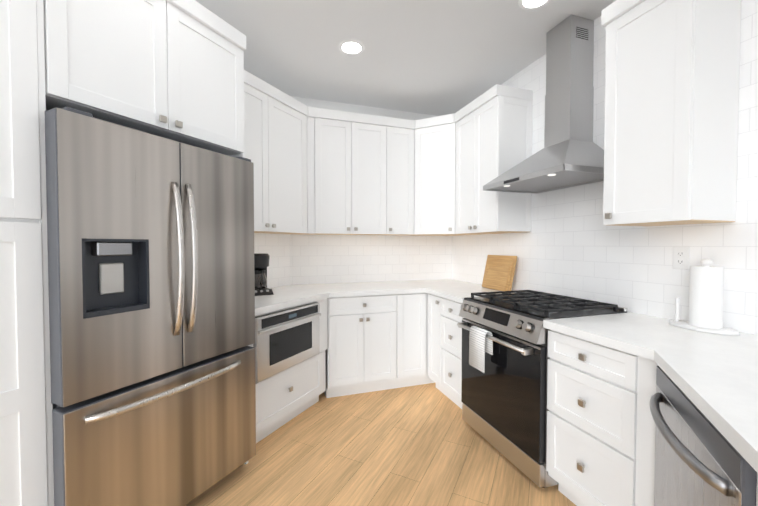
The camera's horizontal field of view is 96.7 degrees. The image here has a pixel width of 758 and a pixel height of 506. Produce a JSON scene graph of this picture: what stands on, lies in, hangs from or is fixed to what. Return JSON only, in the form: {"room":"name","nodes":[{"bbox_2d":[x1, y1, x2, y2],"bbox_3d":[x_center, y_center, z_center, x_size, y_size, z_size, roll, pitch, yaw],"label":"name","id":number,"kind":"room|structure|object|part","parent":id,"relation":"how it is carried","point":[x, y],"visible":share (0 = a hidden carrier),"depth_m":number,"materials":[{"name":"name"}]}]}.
{"room":"kitchen","nodes":[
{"label":"kitchen","id":0,"kind":"room"},
{"bbox_2d":[254,233,289,287],"bbox_3d":[-1.933,-0.093,1.257,0.120,2.740,4.650,1,1,27],"label":"wall","id":1,"kind":"structure","parent":0,"point":[276,247],"depth_m":3.10,"materials":[{"name":"white tile"}]},
{"bbox_2d":[43,0,245,154],"bbox_3d":[-1.254,-0.917,1.715,0.665,0.675,0.877,1,1,27],"label":"upper cabinet","id":2,"kind":"object","parent":1,"relation":"attached to","point":[171,69],"visible":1,"depth_m":1.52,"materials":[{"name":"white paint"}]},
{"bbox_2d":[244,70,307,233],"bbox_3d":[-0.951,-0.722,2.678,0.350,1.110,1.102,1,1,27],"label":"upper cabinet","id":3,"kind":"object","parent":1,"relation":"attached to","point":[275,133],"visible":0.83,"depth_m":2.65,"materials":[{"name":"white paint"}]},
{"bbox_2d":[290,96,451,284],"bbox_3d":[-0.047,-0.148,3.599,2.400,2.740,0.120,0,1,-18],"label":"wall","id":4,"kind":"structure","parent":0,"point":[321,259],"depth_m":3.51,"materials":[{"name":"white tile"}]},
{"bbox_2d":[300,107,414,234],"bbox_3d":[-0.252,-0.735,3.267,1.166,1.110,0.350,0,1,-18],"label":"upper cabinet","id":5,"kind":"object","parent":4,"relation":"attached to","point":[360,173],"visible":1,"depth_m":3.14,"materials":[{"name":"white paint"}]},
{"bbox_2d":[403,114,480,235],"bbox_3d":[0.633,-0.739,3.424,0.609,1.110,0.612,0,1,-18],"label":"upper cabinet","id":6,"kind":"object","parent":4,"relation":"attached to","point":[434,176],"visible":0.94,"depth_m":3.22,"materials":[{"name":"white paint"}]},
{"bbox_2d":[185,383,575,505],"bbox_3d":[-0.439,1.305,1.330,12.000,0.060,12.000,1,1,27],"label":"floor","id":7,"kind":"structure","parent":0,"point":[422,445],"depth_m":2.02,"materials":[{"name":"brown wood"}]},
{"bbox_2d":[0,0,53,505],"bbox_3d":[-1.596,0.021,1.053,0.665,2.520,0.646,1,1,27],"label":"pantry cabinet","id":8,"kind":"object","parent":7,"relation":"on","point":[26,453],"visible":1,"depth_m":1.15,"materials":[{"name":"white paint"}]},
{"bbox_2d":[45,106,255,505],"bbox_3d":[-1.196,0.344,1.709,0.799,1.844,0.892,1,1,27],"label":"refrigerator","id":9,"kind":"object","parent":7,"relation":"on","point":[151,271],"depth_m":1.41,"materials":[{"name":"grey metal"}]},
{"bbox_3d":[-1.073,0.334,2.136,0.638,1.844,0.018,1,1,27],"label":"fridge end panel","id":10,"kind":"part","parent":9,"relation":"part of","materials":[{"name":"silver metal"}]},
{"bbox_2d":[248,298,326,442],"bbox_3d":[-0.867,0.807,2.526,0.668,0.880,0.841,1,1,27],"label":"base cabinet","id":11,"kind":"object","parent":7,"relation":"on","point":[286,396],"depth_m":2.34,"materials":[{"name":"white paint"}]},
{"bbox_3d":[-0.835,0.591,2.464,0.560,0.400,0.630,1,1,27],"label":"microwave drawer","id":12,"kind":"part","parent":11,"relation":"part of","materials":[{"name":"silver metal"}]},
{"bbox_2d":[324,294,387,397],"bbox_3d":[-0.199,0.792,3.179,0.671,0.880,0.618,0,1,-18],"label":"base cabinet","id":13,"kind":"object","parent":7,"relation":"on","point":[377,342],"depth_m":2.87,"materials":[{"name":"white paint"}]},
{"bbox_2d":[388,293,419,388],"bbox_3d":[0.167,0.789,3.301,0.347,0.880,0.618,0,1,-18],"label":"base cabinet","id":14,"kind":"object","parent":7,"relation":"on","point":[403,309],"depth_m":3.00,"materials":[{"name":"white paint"}]},
{"bbox_2d":[420,293,434,384],"bbox_3d":[0.600,0.786,3.445,0.680,0.880,0.618,0,1,-18],"label":"base cabinet","id":15,"kind":"object","parent":7,"relation":"on","point":[424,377],"depth_m":3.06,"materials":[{"name":"white paint"}]},
{"bbox_2d":[255,279,513,314],"bbox_3d":[-0.191,0.339,2.840,2.556,0.039,1.247,0,1,-18],"label":"countertop","id":16,"kind":"structure","parent":15,"relation":"on","point":[286,296],"depth_m":2.89,"materials":[{"name":"white stone"}]},
{"bbox_2d":[254,253,273,295],"bbox_3d":[-0.954,0.164,2.674,0.172,0.318,0.235,-1,2,-33],"label":"coffee maker","id":17,"kind":"object","parent":16,"relation":"on","point":[261,262],"visible":0.67,"depth_m":2.62,"materials":[{"name":"black plastic"}]},
{"bbox_2d":[482,255,516,290],"bbox_3d":[1.030,0.168,2.927,0.096,0.294,0.380,0,1,-18],"label":"cutting boards","id":18,"kind":"object","parent":16,"relation":"on","point":[499,272],"visible":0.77,"depth_m":2.88,"materials":[{"name":"brown wood"}]},
{"bbox_2d":[428,294,462,408],"bbox_3d":[0.814,0.800,2.858,0.645,0.880,0.626,0,1,-18],"label":"base cabinet","id":19,"kind":"object","parent":7,"relation":"on","point":[444,350],"visible":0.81,"depth_m":2.76,"materials":[{"name":"white paint"}]},
{"bbox_2d":[457,290,626,487],"bbox_3d":[0.981,0.774,2.188,0.696,0.962,0.743,0,1,-18],"label":"range","id":20,"kind":"object","parent":7,"relation":"on","point":[504,403],"visible":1,"depth_m":1.97,"materials":[{"name":"black glass"}]},
{"bbox_2d":[469,326,492,372],"bbox_3d":[0.645,0.605,2.139,0.065,0.253,0.160,0,1,-18],"label":"dish towel","id":21,"kind":"object","parent":20,"relation":"hanging from","point":[480,344],"visible":0.96,"depth_m":2.12,"materials":[{"name":"fabric"}]},
{"bbox_2d":[546,330,657,505],"bbox_3d":[1.234,0.829,1.597,0.645,0.880,0.531,0,1,-18],"label":"base cabinet","id":22,"kind":"object","parent":7,"relation":"on","point":[601,426],"visible":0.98,"depth_m":1.48,"materials":[{"name":"white paint"}]},
{"bbox_2d":[650,366,756,505],"bbox_3d":[1.117,0.851,0.842,0.676,0.872,0.600,1,1,27],"label":"dishwasher","id":23,"kind":"object","parent":7,"relation":"on","point":[700,460],"visible":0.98,"depth_m":0.90,"materials":[{"name":"grey metal"}]},
{"bbox_2d":[756,473,757,505],"bbox_3d":[0.851,0.862,0.183,0.619,0.880,0.811,1,1,27],"label":"base cabinet","id":24,"kind":"object","parent":7,"relation":"on","point":[757,492],"depth_m":0.64,"materials":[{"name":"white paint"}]},
{"bbox_2d":[543,312,757,472],"bbox_3d":[0.981,0.389,0.725,1.670,0.039,2.006,0,1,-18],"label":"countertop","id":25,"kind":"structure","parent":24,"relation":"on","point":[713,378],"depth_m":1.16,"materials":[{"name":"white stone"}]},
{"bbox_2d":[669,259,739,335],"bbox_3d":[1.490,0.187,1.551,0.152,0.323,0.256,0,1,-18],"label":"paper towel holder","id":26,"kind":"object","parent":25,"relation":"on","point":[706,287],"visible":1,"depth_m":1.50,"materials":[{"name":"white paper"}]},
{"bbox_2d":[195,0,615,115],"bbox_3d":[-0.771,-1.472,-0.110,9.500,0.080,7.600,0,1,-18],"label":"ceiling","id":27,"kind":"structure","parent":0,"point":[438,57],"depth_m":2.41,"materials":[{"name":"white paint"}]},
{"bbox_2d":[338,39,364,54],"bbox_3d":[-0.199,-1.488,2.442,0.190,0.005,0.190,0,1,-18],"label":"recessed light","id":28,"kind":"object","parent":27,"relation":"in","point":[350,46],"visible":1,"depth_m":2.44,"materials":[{"name":"white plastic"}]},
{"bbox_2d":[518,0,549,9],"bbox_3d":[0.911,-1.477,1.958,0.190,0.005,0.190,0,1,-18],"label":"recessed light","id":29,"kind":"object","parent":27,"relation":"in","point":[529,4],"visible":1,"depth_m":2.00,"materials":[{"name":"white plastic"}]},
{"bbox_2d":[452,0,757,334],"bbox_3d":[1.313,-0.124,2.555,0.120,2.740,2.961,0,1,-18],"label":"wall","id":30,"kind":"structure","parent":0,"point":[569,244],"depth_m":2.01,"materials":[{"name":"white tile"}]},
{"bbox_2d":[455,84,532,233],"bbox_3d":[0.947,-0.727,2.890,0.350,1.110,0.605,0,1,-18],"label":"upper cabinet","id":31,"kind":"object","parent":30,"relation":"attached to","point":[493,132],"visible":0.98,"depth_m":2.65,"materials":[{"name":"white paint"}]},
{"bbox_2d":[483,14,603,193],"bbox_3d":[1.103,-0.966,2.189,0.492,1.032,0.707,0,1,-18],"label":"range hood","id":32,"kind":"object","parent":30,"relation":"attached to","point":[570,154],"visible":0.96,"depth_m":2.13,"materials":[{"name":"silver metal"}]},
{"bbox_2d":[601,0,740,225],"bbox_3d":[1.371,-0.697,1.619,0.350,1.110,0.402,0,1,-18],"label":"upper cabinet","id":33,"kind":"object","parent":30,"relation":"attached to","point":[671,108],"visible":1,"depth_m":1.49,"materials":[{"name":"white paint"}]},
{"bbox_2d":[673,246,689,269],"bbox_3d":[1.529,0.024,1.707,0.008,0.116,0.072,0,1,-18],"label":"duplex electrical outlet","id":34,"kind":"object","parent":30,"relation":"attached to","point":[681,255],"visible":1,"depth_m":1.70,"materials":[{"name":"white plastic"}]}
]}

